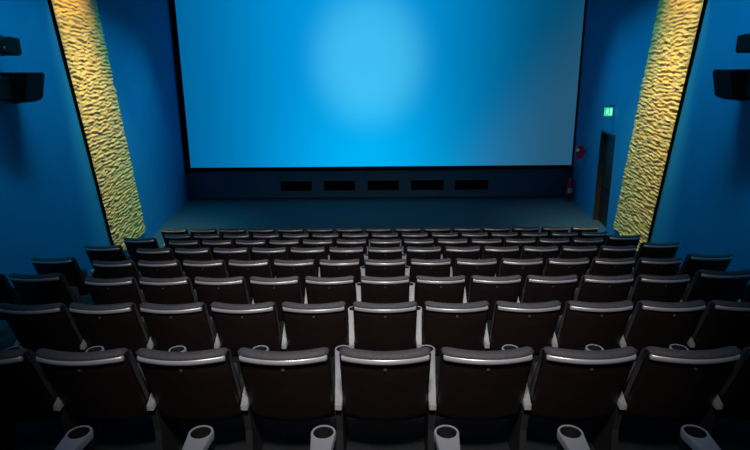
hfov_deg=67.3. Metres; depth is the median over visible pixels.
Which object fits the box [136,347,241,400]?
seat back
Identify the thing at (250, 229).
cushion
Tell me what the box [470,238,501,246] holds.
cushion
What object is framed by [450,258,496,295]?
chair
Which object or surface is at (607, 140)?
door
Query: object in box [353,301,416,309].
cushion
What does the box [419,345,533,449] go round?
chair
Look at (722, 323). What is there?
chair
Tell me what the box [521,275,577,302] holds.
seat back
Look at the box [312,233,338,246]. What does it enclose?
chair
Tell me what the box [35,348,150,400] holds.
seat back
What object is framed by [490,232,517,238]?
cushion
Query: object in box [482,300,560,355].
chair
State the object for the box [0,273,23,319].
chair
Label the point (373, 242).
chair
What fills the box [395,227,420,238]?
chair
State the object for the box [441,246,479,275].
chair
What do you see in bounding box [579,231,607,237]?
cushion
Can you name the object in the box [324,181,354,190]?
air vent
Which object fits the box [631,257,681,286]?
chair
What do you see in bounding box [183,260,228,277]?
cushion
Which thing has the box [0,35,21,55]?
wall spotlight
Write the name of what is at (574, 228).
cushion
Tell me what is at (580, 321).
seat back
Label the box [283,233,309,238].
cushion
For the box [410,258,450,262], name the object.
cushion
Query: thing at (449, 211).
floor
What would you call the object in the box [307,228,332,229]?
cushion
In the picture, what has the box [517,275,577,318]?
chair
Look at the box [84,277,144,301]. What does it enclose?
seat back
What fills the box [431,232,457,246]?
chair
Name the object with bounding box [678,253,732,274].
seat back
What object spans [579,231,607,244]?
chair
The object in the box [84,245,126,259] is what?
cushion
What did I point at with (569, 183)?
fire extinguisher
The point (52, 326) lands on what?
chair
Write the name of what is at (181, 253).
cushion
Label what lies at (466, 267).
cushion
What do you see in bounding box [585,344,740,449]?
chair
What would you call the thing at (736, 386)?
cushion
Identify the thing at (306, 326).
chair
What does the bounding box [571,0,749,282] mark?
wall
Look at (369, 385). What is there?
chair
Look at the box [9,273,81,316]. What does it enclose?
chair
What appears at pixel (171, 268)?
chair
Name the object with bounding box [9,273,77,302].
seat back
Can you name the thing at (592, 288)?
chair
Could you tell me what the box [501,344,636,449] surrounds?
chair
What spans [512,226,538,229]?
cushion
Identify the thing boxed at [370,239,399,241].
cushion
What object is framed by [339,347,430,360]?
cushion
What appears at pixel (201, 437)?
armrest
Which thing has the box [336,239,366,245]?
cushion
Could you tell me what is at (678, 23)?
relief panel
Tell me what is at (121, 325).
chair
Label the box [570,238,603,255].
chair
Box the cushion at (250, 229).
[248,228,274,230]
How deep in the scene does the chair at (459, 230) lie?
11.93 m
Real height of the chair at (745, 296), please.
1.008 m
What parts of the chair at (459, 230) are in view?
rail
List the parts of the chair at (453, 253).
rail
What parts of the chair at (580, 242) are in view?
rail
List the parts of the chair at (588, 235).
rail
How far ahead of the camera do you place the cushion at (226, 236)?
10.72 m
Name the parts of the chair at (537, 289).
rail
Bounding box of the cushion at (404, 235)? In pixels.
[401,232,427,238]
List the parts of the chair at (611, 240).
rail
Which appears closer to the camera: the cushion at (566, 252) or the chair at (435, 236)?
the cushion at (566, 252)
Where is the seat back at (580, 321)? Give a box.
[556,300,633,341]
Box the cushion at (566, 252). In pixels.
[558,245,597,258]
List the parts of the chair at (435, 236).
rail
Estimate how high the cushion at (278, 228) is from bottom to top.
0.550 m
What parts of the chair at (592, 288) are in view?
rail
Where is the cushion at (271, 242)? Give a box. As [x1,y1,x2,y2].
[269,239,299,244]
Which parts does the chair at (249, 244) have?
rail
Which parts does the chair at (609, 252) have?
rail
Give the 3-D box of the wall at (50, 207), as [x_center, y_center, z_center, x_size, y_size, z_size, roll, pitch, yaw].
[-5.271,-1.499,7.800,0.200,7.400,22.331,-2,15,-6]
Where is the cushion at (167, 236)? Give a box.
[164,234,192,239]
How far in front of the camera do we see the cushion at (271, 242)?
9.45 m
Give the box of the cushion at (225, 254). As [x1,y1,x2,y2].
[213,247,250,260]
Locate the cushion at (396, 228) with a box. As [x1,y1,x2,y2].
[395,227,420,229]
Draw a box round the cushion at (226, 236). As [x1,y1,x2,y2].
[223,233,250,238]
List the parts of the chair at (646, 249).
rail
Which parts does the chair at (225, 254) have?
rail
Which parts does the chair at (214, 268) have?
rail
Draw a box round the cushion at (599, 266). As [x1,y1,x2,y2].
[588,257,635,274]
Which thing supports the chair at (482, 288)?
on the floor
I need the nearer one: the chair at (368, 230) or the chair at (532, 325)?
the chair at (532, 325)
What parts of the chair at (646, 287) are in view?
rail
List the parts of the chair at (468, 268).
rail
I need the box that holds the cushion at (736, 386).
[717,346,749,399]
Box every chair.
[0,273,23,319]
[0,303,83,353]
[0,346,59,449]
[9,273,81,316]
[30,257,88,295]
[35,346,150,448]
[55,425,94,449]
[69,302,149,356]
[84,245,129,277]
[84,277,146,315]
[92,260,141,288]
[124,237,160,270]
[136,248,176,260]
[136,346,242,449]
[137,260,185,277]
[139,277,197,304]
[139,302,215,351]
[161,228,188,247]
[164,234,192,247]
[169,240,200,257]
[175,248,213,276]
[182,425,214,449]
[183,260,228,301]
[190,228,217,239]
[194,234,221,247]
[194,276,249,323]
[202,240,233,259]
[210,302,282,357]
[213,247,250,277]
[219,228,245,239]
[223,233,250,247]
[228,259,272,296]
[236,240,266,260]
[237,345,334,449]
[248,228,274,239]
[249,276,302,320]
[252,247,287,277]
[253,233,280,247]
[269,239,299,259]
[274,259,315,296]
[277,228,303,239]
[281,301,348,356]
[283,233,309,247]
[290,247,325,276]
[303,239,332,259]
[304,276,355,319]
[307,228,332,239]
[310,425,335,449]
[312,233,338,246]
[318,259,360,295]
[328,247,363,274]
[335,239,366,253]
[335,345,430,449]
[336,227,361,238]
[342,233,368,245]
[348,301,416,350]
[355,276,409,303]
[360,259,404,276]
[364,246,401,265]
[365,227,391,239]
[367,239,399,253]
[369,233,397,245]
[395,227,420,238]
[400,232,427,245]
[401,239,433,253]
[402,246,440,266]
[405,258,450,295]
[409,275,465,318]
[415,301,488,355]
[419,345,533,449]
[424,227,449,238]
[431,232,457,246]
[434,238,467,258]
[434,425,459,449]
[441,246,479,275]
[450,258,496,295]
[453,227,479,238]
[460,232,487,246]
[463,275,521,319]
[470,238,501,258]
[482,227,509,238]
[482,246,518,276]
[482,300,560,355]
[490,232,517,246]
[495,258,542,295]
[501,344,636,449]
[503,238,535,258]
[512,226,538,238]
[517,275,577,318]
[519,232,547,246]
[520,246,557,275]
[537,238,569,257]
[538,300,633,357]
[541,226,568,238]
[542,258,588,294]
[549,232,577,245]
[557,425,589,449]
[558,245,597,274]
[570,226,597,237]
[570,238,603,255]
[572,257,635,299]
[574,274,633,302]
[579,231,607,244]
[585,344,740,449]
[595,245,636,258]
[602,235,640,245]
[617,300,705,354]
[626,274,689,313]
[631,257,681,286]
[633,242,679,268]
[669,344,749,446]
[675,253,732,282]
[679,424,720,449]
[680,269,749,313]
[686,300,749,351]
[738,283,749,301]
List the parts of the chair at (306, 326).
armrest, rail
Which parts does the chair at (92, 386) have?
panel, armrest, rail, backrest, seat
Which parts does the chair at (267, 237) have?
rail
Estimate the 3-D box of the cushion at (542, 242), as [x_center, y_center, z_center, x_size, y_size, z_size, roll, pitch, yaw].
[3.012,0.456,9.605,0.505,0.550,0.354,0,15,1]
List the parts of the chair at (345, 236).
rail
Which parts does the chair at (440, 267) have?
armrest, rail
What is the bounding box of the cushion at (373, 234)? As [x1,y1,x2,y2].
[372,233,397,235]
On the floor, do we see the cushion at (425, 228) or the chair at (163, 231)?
the chair at (163, 231)
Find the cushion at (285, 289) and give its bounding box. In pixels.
[249,276,302,303]
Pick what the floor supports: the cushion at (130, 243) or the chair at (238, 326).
the chair at (238, 326)
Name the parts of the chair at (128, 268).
rail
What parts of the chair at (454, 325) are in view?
armrest, rail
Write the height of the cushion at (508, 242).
0.550 m
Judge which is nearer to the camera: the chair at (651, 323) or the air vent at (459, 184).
the chair at (651, 323)
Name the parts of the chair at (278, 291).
rail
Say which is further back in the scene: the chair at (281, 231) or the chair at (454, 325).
the chair at (281, 231)
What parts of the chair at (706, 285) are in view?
seat, rail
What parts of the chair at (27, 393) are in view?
panel, rail, backrest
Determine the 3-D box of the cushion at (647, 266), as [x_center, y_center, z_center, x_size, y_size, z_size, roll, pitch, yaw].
[3.536,0.639,7.118,0.505,0.550,0.354,0,15,1]
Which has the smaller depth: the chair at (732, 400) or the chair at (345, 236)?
the chair at (732, 400)
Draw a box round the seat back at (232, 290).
[194,276,249,303]
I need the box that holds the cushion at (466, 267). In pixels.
[454,258,496,275]
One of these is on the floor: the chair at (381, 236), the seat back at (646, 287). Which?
the chair at (381, 236)
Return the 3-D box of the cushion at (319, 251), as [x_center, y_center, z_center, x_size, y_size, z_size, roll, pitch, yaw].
[-0.985,0.563,8.417,0.505,0.550,0.354,0,15,1]
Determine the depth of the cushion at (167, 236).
10.75 m
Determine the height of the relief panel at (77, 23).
6.930 m
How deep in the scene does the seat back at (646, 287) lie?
5.74 m
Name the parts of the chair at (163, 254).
rail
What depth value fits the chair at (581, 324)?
4.48 m
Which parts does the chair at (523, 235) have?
rail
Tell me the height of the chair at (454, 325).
0.960 m
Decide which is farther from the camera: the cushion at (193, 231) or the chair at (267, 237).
the cushion at (193, 231)
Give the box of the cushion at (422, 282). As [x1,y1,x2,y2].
[415,275,465,288]
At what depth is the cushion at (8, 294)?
5.94 m
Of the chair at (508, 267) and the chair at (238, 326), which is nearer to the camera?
the chair at (238, 326)
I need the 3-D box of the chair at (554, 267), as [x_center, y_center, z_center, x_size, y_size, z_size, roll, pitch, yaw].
[2.363,0.790,7.384,0.593,0.960,0.773,0,15,1]
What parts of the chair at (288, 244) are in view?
rail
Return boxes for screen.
[170,0,586,171]
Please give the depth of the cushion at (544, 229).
11.90 m
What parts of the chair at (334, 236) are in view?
rail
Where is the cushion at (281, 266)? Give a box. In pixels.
[274,259,315,273]
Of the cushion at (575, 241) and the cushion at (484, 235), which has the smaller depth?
the cushion at (575, 241)
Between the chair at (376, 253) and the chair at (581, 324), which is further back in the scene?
the chair at (376, 253)
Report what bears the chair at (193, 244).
on the floor
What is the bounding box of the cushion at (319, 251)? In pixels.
[290,247,325,256]
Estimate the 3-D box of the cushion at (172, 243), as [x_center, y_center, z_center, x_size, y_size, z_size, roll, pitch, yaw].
[-3.235,0.494,9.685,0.505,0.550,0.354,0,15,1]
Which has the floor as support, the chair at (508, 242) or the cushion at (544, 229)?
the chair at (508, 242)
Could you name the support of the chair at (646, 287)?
on the floor
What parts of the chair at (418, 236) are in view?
backrest, rail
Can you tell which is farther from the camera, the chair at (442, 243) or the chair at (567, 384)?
the chair at (442, 243)
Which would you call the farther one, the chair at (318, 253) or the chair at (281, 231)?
the chair at (281, 231)
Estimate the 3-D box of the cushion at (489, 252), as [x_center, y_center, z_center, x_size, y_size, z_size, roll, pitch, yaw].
[1.855,0.546,8.380,0.505,0.550,0.354,0,15,1]
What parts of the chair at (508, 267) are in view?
rail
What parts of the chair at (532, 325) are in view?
armrest, rail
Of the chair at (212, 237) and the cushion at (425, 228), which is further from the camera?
the cushion at (425, 228)
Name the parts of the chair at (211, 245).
rail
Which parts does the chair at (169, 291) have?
rail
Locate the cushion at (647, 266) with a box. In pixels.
[632,257,681,275]
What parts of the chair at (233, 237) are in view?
rail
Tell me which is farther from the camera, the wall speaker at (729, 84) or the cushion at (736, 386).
the wall speaker at (729, 84)
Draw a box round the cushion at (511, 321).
[489,300,560,341]
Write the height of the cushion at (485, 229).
0.550 m
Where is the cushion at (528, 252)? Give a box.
[520,246,557,258]
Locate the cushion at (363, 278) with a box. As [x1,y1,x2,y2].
[360,276,409,281]
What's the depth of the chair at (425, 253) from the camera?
8.23 m
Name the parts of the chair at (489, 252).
rail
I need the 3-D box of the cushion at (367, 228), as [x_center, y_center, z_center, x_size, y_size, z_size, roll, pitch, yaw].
[0.078,0.290,12.147,0.556,0.550,0.354,0,15,1]
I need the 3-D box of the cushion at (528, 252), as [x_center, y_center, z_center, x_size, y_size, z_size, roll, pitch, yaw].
[2.422,0.542,8.373,0.505,0.550,0.354,0,15,1]
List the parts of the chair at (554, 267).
rail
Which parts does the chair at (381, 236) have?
rail, backrest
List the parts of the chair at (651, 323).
armrest, seat, rail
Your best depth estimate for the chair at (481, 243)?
9.44 m
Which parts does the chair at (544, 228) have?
rail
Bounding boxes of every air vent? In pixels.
[280,181,311,190]
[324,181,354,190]
[367,181,398,189]
[411,180,443,189]
[455,180,487,189]
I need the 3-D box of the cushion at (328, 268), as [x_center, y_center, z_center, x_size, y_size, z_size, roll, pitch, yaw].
[-0.439,0.663,7.169,0.505,0.550,0.354,0,15,1]
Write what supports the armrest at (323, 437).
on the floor
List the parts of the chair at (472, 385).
armrest, panel, backrest, rail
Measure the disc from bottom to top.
0.442 m
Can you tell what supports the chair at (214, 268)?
on the floor
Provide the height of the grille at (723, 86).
0.330 m
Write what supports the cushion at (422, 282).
on the chair at (425, 288)
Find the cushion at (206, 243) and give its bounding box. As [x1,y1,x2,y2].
[202,240,233,247]
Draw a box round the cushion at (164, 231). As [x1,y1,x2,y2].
[161,228,188,233]
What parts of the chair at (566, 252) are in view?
rail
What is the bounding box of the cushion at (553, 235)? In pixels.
[549,232,577,238]
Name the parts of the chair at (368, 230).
rail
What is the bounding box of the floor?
[0,196,749,449]
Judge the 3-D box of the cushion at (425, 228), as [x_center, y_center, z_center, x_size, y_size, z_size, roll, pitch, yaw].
[1.330,0.282,12.131,0.556,0.550,0.354,0,15,1]
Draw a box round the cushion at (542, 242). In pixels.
[537,238,568,246]
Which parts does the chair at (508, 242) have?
rail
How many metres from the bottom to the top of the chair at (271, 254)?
0.960 m
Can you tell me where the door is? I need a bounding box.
[593,130,615,226]
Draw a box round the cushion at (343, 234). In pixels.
[342,233,367,235]
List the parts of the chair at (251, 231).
rail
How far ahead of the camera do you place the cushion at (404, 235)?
10.68 m
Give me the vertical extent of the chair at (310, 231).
0.960 m
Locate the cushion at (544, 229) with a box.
[541,226,568,231]
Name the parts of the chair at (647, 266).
rail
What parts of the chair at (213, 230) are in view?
rail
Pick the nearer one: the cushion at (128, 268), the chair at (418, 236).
the cushion at (128, 268)
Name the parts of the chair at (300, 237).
rail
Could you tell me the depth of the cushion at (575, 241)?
9.41 m
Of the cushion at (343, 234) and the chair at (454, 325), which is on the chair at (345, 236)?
the cushion at (343, 234)
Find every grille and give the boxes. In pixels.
[24,74,44,98]
[713,72,733,96]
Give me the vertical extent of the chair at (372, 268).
0.960 m
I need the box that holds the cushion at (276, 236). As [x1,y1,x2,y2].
[253,233,280,239]
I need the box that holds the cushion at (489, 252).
[482,246,518,258]
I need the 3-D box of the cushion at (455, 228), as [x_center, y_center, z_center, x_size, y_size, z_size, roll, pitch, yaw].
[1.956,0.278,12.123,0.556,0.550,0.354,0,15,1]
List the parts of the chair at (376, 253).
rail, backrest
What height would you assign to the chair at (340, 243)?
0.960 m
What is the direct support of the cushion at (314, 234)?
on the chair at (334, 236)
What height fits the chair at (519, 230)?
0.960 m
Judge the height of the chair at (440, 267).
0.960 m
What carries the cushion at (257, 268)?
on the chair at (257, 268)
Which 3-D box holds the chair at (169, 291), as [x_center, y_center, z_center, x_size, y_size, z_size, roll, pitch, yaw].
[-2.202,0.916,6.195,0.593,0.960,0.773,0,15,1]
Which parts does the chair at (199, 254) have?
rail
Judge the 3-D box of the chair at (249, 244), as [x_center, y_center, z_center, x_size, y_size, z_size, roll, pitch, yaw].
[-2.136,0.632,9.922,0.593,0.960,0.773,0,15,1]
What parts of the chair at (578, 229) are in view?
rail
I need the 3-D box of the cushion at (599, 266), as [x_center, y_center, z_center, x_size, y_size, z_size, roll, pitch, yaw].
[2.969,0.642,7.125,0.505,0.550,0.354,0,15,1]
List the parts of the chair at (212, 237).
rail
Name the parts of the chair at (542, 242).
rail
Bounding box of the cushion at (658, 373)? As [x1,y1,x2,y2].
[623,346,740,399]
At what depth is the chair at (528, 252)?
8.21 m
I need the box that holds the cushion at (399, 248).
[368,246,401,250]
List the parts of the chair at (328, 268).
rail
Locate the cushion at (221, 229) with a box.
[219,228,245,231]
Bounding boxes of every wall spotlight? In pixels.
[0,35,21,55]
[735,33,749,52]
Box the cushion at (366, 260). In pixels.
[365,259,404,262]
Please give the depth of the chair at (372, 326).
4.51 m
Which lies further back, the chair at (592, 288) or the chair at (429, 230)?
the chair at (429, 230)
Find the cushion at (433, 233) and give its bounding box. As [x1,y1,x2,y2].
[431,232,457,234]
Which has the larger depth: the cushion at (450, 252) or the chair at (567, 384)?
the cushion at (450, 252)
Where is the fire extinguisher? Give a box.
[565,174,575,196]
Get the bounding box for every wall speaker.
[0,72,44,103]
[713,69,749,100]
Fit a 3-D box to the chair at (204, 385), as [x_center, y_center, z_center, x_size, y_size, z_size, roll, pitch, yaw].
[-1.102,1.067,3.529,0.593,0.960,0.773,0,15,1]
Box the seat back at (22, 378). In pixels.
[0,348,57,400]
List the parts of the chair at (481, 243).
rail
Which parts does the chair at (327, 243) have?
rail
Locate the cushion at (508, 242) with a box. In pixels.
[503,238,535,246]
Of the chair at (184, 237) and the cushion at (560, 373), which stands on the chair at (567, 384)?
the cushion at (560, 373)
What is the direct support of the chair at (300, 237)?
on the floor
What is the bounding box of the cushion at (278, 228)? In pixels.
[278,228,303,229]
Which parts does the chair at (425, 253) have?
backrest, rail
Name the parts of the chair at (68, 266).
rail, seat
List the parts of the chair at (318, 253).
rail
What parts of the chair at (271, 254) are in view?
rail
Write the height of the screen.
5.750 m
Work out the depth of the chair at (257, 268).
7.04 m
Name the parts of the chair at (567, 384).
armrest, panel, seat, backrest, rail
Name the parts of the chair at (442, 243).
rail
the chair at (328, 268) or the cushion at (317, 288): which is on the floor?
the chair at (328, 268)
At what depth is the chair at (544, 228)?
11.91 m
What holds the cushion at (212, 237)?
on the chair at (212, 237)
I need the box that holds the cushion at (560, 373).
[529,346,636,399]
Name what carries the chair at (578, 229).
on the floor
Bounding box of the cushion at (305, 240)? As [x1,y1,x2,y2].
[303,239,332,242]
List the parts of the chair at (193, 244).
rail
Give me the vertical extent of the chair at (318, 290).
0.960 m
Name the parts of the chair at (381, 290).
armrest, rail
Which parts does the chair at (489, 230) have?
rail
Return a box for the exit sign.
[602,105,614,116]
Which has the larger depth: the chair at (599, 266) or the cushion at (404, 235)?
the cushion at (404, 235)
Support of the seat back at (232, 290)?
on the chair at (232, 290)
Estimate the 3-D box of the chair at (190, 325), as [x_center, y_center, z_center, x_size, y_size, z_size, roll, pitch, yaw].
[-1.640,0.995,4.861,0.593,0.960,0.773,0,15,1]
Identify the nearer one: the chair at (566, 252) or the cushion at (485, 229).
the chair at (566, 252)
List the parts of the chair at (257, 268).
rail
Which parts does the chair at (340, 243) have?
rail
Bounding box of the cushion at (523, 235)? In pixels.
[519,232,547,238]
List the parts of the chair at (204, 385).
panel, armrest, rail, backrest, seat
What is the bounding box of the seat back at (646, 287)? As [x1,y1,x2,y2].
[628,274,689,299]
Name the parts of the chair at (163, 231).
rail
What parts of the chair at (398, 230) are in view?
rail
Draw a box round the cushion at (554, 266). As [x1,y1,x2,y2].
[543,258,588,275]
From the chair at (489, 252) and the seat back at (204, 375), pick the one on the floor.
the chair at (489, 252)
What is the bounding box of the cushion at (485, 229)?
[482,227,509,231]
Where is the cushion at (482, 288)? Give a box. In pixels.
[468,275,521,302]
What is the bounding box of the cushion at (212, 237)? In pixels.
[194,234,221,240]
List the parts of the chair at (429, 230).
rail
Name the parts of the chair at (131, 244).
rail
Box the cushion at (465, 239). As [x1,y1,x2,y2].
[437,238,467,241]
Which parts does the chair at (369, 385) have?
panel, armrest, backrest, rail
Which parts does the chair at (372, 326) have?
armrest, rail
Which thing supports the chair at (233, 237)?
on the floor
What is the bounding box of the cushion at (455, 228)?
[453,227,479,230]
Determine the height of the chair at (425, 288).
0.960 m
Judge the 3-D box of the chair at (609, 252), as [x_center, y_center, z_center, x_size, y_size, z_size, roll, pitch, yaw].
[3.521,0.680,8.610,0.593,0.960,0.773,0,15,1]
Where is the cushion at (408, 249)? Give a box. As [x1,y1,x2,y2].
[406,246,440,251]
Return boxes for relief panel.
[48,0,145,250]
[613,0,707,250]
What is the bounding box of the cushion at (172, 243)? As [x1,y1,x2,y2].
[169,240,200,247]
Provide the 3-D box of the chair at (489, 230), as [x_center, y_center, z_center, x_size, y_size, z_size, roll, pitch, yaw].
[2.540,0.419,12.367,0.652,0.960,0.773,0,15,1]
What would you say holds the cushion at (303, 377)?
on the chair at (278, 385)
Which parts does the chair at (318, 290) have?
armrest, rail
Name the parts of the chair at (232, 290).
rail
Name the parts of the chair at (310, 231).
rail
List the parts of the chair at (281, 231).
rail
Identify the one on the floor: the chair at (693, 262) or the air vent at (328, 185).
the chair at (693, 262)
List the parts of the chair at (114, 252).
rail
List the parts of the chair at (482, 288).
armrest, rail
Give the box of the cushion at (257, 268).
[228,259,272,277]
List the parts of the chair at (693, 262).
rail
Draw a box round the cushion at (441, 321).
[422,301,488,339]
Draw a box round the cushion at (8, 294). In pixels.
[0,273,22,304]
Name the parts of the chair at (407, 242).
rail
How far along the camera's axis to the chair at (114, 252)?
8.30 m
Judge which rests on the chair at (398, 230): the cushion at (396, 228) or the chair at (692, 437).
the cushion at (396, 228)
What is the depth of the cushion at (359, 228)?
11.94 m
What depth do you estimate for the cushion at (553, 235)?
10.65 m
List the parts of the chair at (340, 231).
rail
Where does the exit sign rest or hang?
attached to the wall at (704, 207)
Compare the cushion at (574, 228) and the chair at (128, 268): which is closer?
the chair at (128, 268)
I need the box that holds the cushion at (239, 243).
[236,240,266,246]
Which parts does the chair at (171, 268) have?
rail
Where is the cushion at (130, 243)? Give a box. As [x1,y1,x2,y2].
[124,237,159,248]
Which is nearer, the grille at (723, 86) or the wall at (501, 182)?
the grille at (723, 86)
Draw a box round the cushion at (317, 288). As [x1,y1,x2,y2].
[305,276,355,300]
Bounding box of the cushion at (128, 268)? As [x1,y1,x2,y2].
[92,260,140,277]
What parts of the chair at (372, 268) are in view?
armrest, rail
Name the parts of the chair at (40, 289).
rail, seat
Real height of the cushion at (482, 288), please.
0.550 m
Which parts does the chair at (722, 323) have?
armrest, rail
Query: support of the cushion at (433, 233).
on the chair at (435, 236)
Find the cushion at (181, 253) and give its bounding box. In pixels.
[175,248,212,259]
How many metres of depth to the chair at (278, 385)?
3.22 m
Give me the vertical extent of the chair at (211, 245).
0.960 m
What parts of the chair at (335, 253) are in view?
rail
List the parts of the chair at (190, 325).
armrest, rail, seat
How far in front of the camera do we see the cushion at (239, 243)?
9.47 m
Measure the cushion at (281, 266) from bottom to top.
0.550 m
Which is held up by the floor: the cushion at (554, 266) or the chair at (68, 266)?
the chair at (68, 266)
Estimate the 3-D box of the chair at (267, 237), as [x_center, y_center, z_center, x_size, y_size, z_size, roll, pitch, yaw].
[-2.114,0.545,11.170,0.593,0.960,0.773,0,15,1]
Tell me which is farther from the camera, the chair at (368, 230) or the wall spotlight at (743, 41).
the chair at (368, 230)
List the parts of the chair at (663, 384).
armrest, panel, seat, backrest, rail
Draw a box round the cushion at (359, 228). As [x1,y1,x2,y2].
[336,227,361,229]
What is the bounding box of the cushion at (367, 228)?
[365,227,391,229]
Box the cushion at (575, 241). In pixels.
[570,238,603,245]
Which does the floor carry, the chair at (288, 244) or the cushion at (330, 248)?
the chair at (288, 244)
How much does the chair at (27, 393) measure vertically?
0.960 m
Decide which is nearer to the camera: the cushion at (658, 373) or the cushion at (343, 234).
the cushion at (658, 373)
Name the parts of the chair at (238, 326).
armrest, rail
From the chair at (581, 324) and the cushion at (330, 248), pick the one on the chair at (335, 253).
the cushion at (330, 248)
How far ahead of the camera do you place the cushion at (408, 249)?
8.18 m
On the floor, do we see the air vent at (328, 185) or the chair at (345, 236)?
the chair at (345, 236)
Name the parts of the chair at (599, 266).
backrest, rail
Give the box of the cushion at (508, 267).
[498,258,542,276]
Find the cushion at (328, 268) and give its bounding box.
[319,259,360,278]
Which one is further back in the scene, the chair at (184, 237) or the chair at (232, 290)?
the chair at (184, 237)
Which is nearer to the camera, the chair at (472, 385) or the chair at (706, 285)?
the chair at (472, 385)
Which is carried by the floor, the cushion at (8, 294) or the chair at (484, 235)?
the chair at (484, 235)
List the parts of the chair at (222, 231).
rail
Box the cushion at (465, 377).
[436,346,533,405]
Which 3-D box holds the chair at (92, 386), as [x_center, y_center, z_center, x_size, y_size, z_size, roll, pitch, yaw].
[-1.664,1.070,3.536,0.593,0.960,0.773,0,15,1]
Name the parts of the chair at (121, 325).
armrest, rail, seat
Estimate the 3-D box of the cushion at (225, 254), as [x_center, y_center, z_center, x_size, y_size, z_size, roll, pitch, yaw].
[-2.121,0.570,8.431,0.505,0.550,0.354,0,15,1]
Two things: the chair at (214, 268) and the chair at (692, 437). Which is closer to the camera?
the chair at (692, 437)
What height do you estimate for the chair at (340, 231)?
0.960 m
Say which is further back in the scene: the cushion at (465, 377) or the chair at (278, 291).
the chair at (278, 291)
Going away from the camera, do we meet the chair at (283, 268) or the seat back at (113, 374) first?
the seat back at (113, 374)
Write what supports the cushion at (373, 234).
on the chair at (381, 236)
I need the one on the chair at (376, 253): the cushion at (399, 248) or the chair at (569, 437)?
the cushion at (399, 248)
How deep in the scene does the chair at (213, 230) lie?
12.01 m
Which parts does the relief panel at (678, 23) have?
edge trim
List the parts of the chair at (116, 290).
rail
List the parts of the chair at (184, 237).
rail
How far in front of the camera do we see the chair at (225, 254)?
8.27 m
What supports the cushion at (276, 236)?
on the chair at (267, 237)
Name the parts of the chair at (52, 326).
rail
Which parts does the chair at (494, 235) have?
rail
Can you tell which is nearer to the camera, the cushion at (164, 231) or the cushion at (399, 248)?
the cushion at (399, 248)
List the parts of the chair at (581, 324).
armrest, seat, backrest, rail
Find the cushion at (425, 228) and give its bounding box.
[424,227,449,229]
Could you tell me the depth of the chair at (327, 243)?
9.47 m
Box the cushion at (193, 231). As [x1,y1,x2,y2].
[190,228,217,233]
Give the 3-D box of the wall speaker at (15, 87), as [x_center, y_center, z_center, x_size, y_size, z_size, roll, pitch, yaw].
[-4.952,-1.864,7.679,0.435,0.418,1.170,-2,15,-6]
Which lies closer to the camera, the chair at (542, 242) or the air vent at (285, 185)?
the chair at (542, 242)
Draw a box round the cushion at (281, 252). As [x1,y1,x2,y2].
[252,247,287,257]
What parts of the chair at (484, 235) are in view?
rail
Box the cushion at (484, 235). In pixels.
[460,232,487,238]
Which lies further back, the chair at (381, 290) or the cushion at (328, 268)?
the cushion at (328, 268)
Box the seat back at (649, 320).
[624,300,705,340]
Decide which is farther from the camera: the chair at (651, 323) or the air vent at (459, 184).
the air vent at (459, 184)
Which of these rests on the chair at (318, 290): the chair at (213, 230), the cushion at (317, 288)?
the cushion at (317, 288)
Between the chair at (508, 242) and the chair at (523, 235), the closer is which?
the chair at (508, 242)
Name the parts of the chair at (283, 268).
rail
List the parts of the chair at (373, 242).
backrest, rail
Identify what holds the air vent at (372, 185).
in the wall at (501, 182)
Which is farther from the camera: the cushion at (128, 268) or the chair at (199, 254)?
the chair at (199, 254)
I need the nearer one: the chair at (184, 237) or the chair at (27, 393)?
the chair at (27, 393)
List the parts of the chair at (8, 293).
seat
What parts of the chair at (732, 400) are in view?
armrest, panel, backrest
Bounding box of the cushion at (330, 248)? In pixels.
[329,247,363,250]
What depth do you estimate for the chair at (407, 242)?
9.45 m
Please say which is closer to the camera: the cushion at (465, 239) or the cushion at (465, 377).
the cushion at (465, 377)
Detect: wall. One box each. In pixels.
[0,0,188,285]
[169,0,571,197]
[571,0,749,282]
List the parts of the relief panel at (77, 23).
edge trim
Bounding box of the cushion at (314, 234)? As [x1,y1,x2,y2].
[312,233,338,235]
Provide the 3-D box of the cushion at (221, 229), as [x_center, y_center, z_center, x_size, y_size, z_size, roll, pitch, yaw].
[-3.052,0.309,12.187,0.556,0.550,0.354,0,15,1]
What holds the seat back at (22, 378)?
on the chair at (27, 393)
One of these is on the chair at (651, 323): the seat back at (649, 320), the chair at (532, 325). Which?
the seat back at (649, 320)
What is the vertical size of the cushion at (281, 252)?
0.550 m
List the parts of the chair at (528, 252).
rail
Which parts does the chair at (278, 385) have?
panel, armrest, rail, backrest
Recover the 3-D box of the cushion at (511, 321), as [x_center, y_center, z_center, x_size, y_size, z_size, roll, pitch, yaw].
[1.207,0.833,4.573,0.505,0.550,0.354,0,15,1]
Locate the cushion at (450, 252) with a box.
[444,246,479,258]
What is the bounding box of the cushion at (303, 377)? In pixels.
[237,347,334,405]
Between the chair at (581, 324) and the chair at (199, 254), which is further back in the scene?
the chair at (199, 254)
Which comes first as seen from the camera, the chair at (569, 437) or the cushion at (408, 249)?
the chair at (569, 437)
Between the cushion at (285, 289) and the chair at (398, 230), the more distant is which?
the chair at (398, 230)
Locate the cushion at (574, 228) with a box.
[570,226,597,231]
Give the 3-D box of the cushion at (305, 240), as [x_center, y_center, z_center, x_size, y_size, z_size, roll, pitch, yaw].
[-0.963,0.480,9.656,0.505,0.550,0.354,0,15,1]
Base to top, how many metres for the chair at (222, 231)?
0.960 m
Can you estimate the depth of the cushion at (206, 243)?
9.49 m
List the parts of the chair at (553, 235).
rail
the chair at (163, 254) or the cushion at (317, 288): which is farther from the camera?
the chair at (163, 254)
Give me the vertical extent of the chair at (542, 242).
0.960 m
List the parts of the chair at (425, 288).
armrest, rail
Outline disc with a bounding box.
[575,144,585,158]
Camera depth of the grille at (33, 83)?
7.93 m

